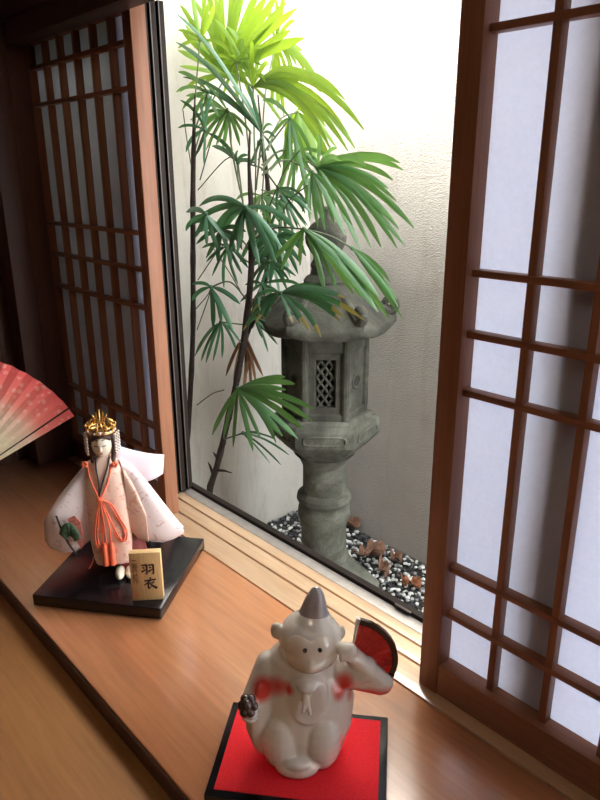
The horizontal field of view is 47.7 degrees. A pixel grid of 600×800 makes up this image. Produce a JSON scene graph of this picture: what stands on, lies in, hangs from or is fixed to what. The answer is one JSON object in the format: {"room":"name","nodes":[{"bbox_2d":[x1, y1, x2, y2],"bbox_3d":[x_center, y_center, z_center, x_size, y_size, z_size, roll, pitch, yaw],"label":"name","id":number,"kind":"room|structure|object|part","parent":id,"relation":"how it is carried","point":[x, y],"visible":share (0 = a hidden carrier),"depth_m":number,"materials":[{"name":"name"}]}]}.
{"room":"traditional dwelling","nodes":[
{"label":"traditional dwelling","id":0,"kind":"room"},
{"bbox_2d":[0,267,27,465],"bbox_3d":[-1.603,-0.508,0.471,3.238,1.980,0.050,-16,24,-39],"label":"wall","id":1,"kind":"structure","parent":0,"point":[6,353],"depth_m":1.48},
{"bbox_2d":[0,21,73,464],"bbox_3d":[-0.537,-0.305,1.469,0.200,0.894,0.065,-16,24,-39],"label":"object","id":2,"kind":"structure","parent":1,"relation":"attached to","point":[25,256],"depth_m":1.40,"materials":[{"name":"brown wood"}]},
{"bbox_2d":[0,593,171,799],"bbox_3d":[-0.616,0.863,-0.445,3.049,0.050,3.300,-16,24,-39],"label":"floor","id":3,"kind":"structure","parent":0,"point":[55,744],"depth_m":0.83,"materials":[{"name":"brown wood"}]},
{"bbox_2d":[0,458,567,799],"bbox_3d":[0.382,0.534,0.397,0.296,0.028,3.196,-16,24,-39],"label":"wooden ledge","id":4,"kind":"structure","parent":3,"relation":"on","point":[168,686],"depth_m":0.89,"materials":[{"name":"brown wood"}]},
{"bbox_2d":[0,362,73,459],"bbox_3d":[-0.710,0.058,1.299,0.527,0.315,0.038,-7,20,-20],"label":"folding fan","id":5,"kind":"object","parent":4,"relation":"on","point":[27,405],"visible":1,"depth_m":1.34,"materials":[{"name":"paper"}]},
{"bbox_2d":[33,536,203,618],"bbox_3d":[-0.286,0.276,1.105,0.205,0.019,0.205,3,19,10],"label":"stand","id":6,"kind":"object","parent":4,"relation":"on","point":[75,586],"visible":0.76,"depth_m":1.05,"materials":[{"name":"black paint"}]},
{"bbox_2d":[43,409,183,579],"bbox_3d":[-0.290,0.142,1.051,0.209,0.270,0.094,-4,19,-10],"label":"doll","id":7,"kind":"object","parent":6,"relation":"on","point":[111,503],"visible":1,"depth_m":1.03,"materials":[{"name":"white fabric"}]},
{"bbox_3d":[-0.299,0.031,1.011,0.047,0.035,0.042,-4,19,-10],"label":"crown","id":8,"kind":"part","parent":7,"relation":"part of","materials":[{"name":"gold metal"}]},
{"bbox_3d":[-0.295,0.115,1.019,0.022,0.057,0.021,-4,19,-10],"label":"neck cord","id":9,"kind":"part","parent":7,"relation":"part of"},
{"bbox_3d":[-0.298,0.181,1.036,0.065,0.176,0.024,-4,19,-10],"label":"cord","id":10,"kind":"part","parent":7,"relation":"part of","materials":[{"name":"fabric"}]},
{"bbox_3d":[-0.253,0.163,1.044,0.033,0.123,0.011,3,19,10],"label":"sleeve panel","id":11,"kind":"part","parent":7,"relation":"part of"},
{"bbox_2d":[128,548,163,600],"bbox_3d":[-0.226,0.258,1.001,0.046,0.080,0.013,-2,18,-5],"label":"name plaque","id":12,"kind":"object","parent":6,"relation":"on","point":[146,571],"visible":1,"depth_m":0.99,"materials":[{"name":"brown wood"}]},
{"bbox_2d":[204,702,387,799],"bbox_3d":[0.002,0.395,0.744,0.185,0.020,0.131,2,19,8],"label":"display stand","id":13,"kind":"object","parent":4,"relation":"on","point":[239,771],"visible":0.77,"depth_m":0.72,"materials":[{"name":"red fabric"}]},
{"bbox_2d":[237,586,397,778],"bbox_3d":[0.020,0.291,0.712,0.162,0.208,0.092,2,19,6],"label":"figurine","id":14,"kind":"object","parent":13,"relation":"on","point":[296,703],"visible":1,"depth_m":0.70,"materials":[{"name":"ceramic"}]},
{"bbox_3d":[0.556,-0.204,0.320,0.120,2.480,3.300,-16,24,-39],"label":"wall","id":15,"kind":"structure","parent":0,"visible":0},
{"bbox_2d":[0,0,152,45],"bbox_3d":[0.507,-0.390,0.212,0.100,0.128,3.199,-16,24,-39],"label":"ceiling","id":16,"kind":"structure","parent":15,"relation":"attached to","point":[24,22],"depth_m":1.15,"materials":[{"name":"brown wood"}]},
{"bbox_2d":[144,0,422,634],"bbox_3d":[0.169,-0.117,0.830,0.125,1.035,1.998,-16,24,-39],"label":"window","id":17,"kind":"structure","parent":15,"relation":"in","point":[401,611],"depth_m":1.21,"materials":[{"name":"beige wood"}]},
{"bbox_2d":[67,454,596,799],"bbox_3d":[0.529,0.492,0.523,0.097,0.030,3.196,-16,24,-39],"label":"window sill","id":18,"kind":"structure","parent":15,"relation":"attached to","point":[285,579],"depth_m":1.05,"materials":[{"name":"brown wood"}]},
{"bbox_2d":[25,4,178,513],"bbox_3d":[-0.397,-0.256,1.323,0.027,0.892,0.451,-16,24,-39],"label":"screen","id":19,"kind":"object","parent":18,"relation":"on","point":[90,82],"visible":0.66,"depth_m":1.27,"materials":[{"name":"brown wood"}]},
{"bbox_3d":[-0.399,-0.665,1.187,0.025,0.030,0.397,-16,24,-39],"label":"rail","id":20,"kind":"part","parent":19,"relation":"part of","materials":[{"name":"brown wood"}]},
{"bbox_3d":[-0.395,0.147,1.457,0.025,0.043,0.397,-16,24,-39],"label":"rail","id":21,"kind":"part","parent":19,"relation":"part of","materials":[{"name":"brown wood"}]},
{"bbox_2d":[419,0,599,799],"bbox_3d":[0.311,-0.011,0.578,0.027,0.892,0.451,-16,24,-39],"label":"screen","id":22,"kind":"object","parent":18,"relation":"on","point":[511,626],"visible":1,"depth_m":0.69,"materials":[{"name":"brown wood"}]},
{"bbox_3d":[0.313,0.392,0.712,0.025,0.043,0.397,-16,24,-39],"label":"rail","id":23,"kind":"part","parent":22,"relation":"part of","materials":[{"name":"brown wood"}]},
{"label":"outside","id":24,"kind":"structure","parent":0,"visible":0},
{"bbox_2d":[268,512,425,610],"bbox_3d":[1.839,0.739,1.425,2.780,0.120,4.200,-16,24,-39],"label":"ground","id":25,"kind":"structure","parent":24,"point":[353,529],"depth_m":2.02,"materials":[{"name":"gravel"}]},
{"bbox_2d":[176,0,413,492],"bbox_3d":[0.011,-0.188,1.613,0.392,1.539,0.704,-16,24,-39],"label":"palm","id":26,"kind":"object","parent":25,"relation":"on","point":[233,50],"visible":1,"depth_m":1.50,"materials":[{"name":"plant"}]},
{"bbox_2d":[252,206,399,587],"bbox_3d":[0.062,0.049,1.703,0.352,1.030,0.308,0,18,2],"label":"stone lantern","id":27,"kind":"object","parent":25,"relation":"on","point":[329,372],"visible":0.75,"depth_m":1.60,"materials":[{"name":"stone"}]},
{"bbox_3d":[0.062,0.061,1.708,0.265,0.026,0.247,0,18,2],"label":"carved panel","id":28,"kind":"part","parent":27,"relation":"part of","materials":[{"name":"stone"}]},
{"bbox_3d":[0.061,-0.071,1.664,0.214,0.202,0.187,0,18,2],"label":"corner post","id":29,"kind":"part","parent":27,"relation":"part of","materials":[{"name":"stone"}]},
{"bbox_2d":[267,510,425,611],"bbox_3d":[0.244,0.600,1.649,0.682,0.020,1.399,-16,24,-39],"label":"gravel","id":30,"kind":"object","parent":25,"relation":"on","point":[279,527],"visible":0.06,"depth_m":1.99,"materials":[{"name":"white gravel"}]},
{"bbox_2d":[347,517,360,527],"bbox_3d":[0.145,0.392,2.200,0.108,0.040,0.047,8,20,24],"label":"dry leaf","id":31,"kind":"object","parent":30,"relation":"on","point":[353,522],"visible":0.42,"depth_m":2.19,"materials":[{"name":"brown plant"}]},
{"bbox_2d":[351,539,384,556],"bbox_3d":[0.205,0.447,2.023,0.091,0.048,0.069,7,20,21],"label":"dry leaf","id":32,"kind":"object","parent":30,"relation":"on","point":[374,548],"visible":0.99,"depth_m":2.03,"materials":[{"name":"brown plant"}]},
{"bbox_2d":[379,553,389,576],"bbox_3d":[0.242,0.482,1.938,0.030,0.035,0.114,-1,18,-2],"label":"dry leaf","id":33,"kind":"object","parent":30,"relation":"on","point":[383,566],"visible":1,"depth_m":1.95,"materials":[{"name":"brown plant"}]},
{"bbox_2d":[390,547,401,563],"bbox_3d":[0.285,0.464,1.993,0.032,0.035,0.077,-6,19,-16],"label":"dry leaf","id":34,"kind":"object","parent":30,"relation":"on","point":[398,554],"visible":1,"depth_m":2.00,"materials":[{"name":"brown plant"}]},
{"bbox_2d":[399,574,420,587],"bbox_3d":[0.307,0.500,1.882,0.046,0.036,0.055,-9,20,-23],"label":"dry leaf","id":35,"kind":"object","parent":30,"relation":"on","point":[415,581],"visible":1,"depth_m":1.88,"materials":[{"name":"brown plant"}]},
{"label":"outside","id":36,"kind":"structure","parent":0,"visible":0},
{"bbox_2d":[310,0,460,563],"bbox_3d":[0.500,-0.530,1.614,0.120,2.280,1.550,-16,24,-39],"label":"wall","id":37,"kind":"structure","parent":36,"point":[393,63],"depth_m":1.82,"materials":[{"name":"paint"}]},
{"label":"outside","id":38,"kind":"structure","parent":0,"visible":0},
{"bbox_2d":[155,0,309,523],"bbox_3d":[-0.288,-0.601,1.841,0.730,2.280,0.140,-16,24,-39],"label":"wall","id":39,"kind":"structure","parent":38,"point":[266,491],"depth_m":1.92,"materials":[{"name":"paint"}]}
]}

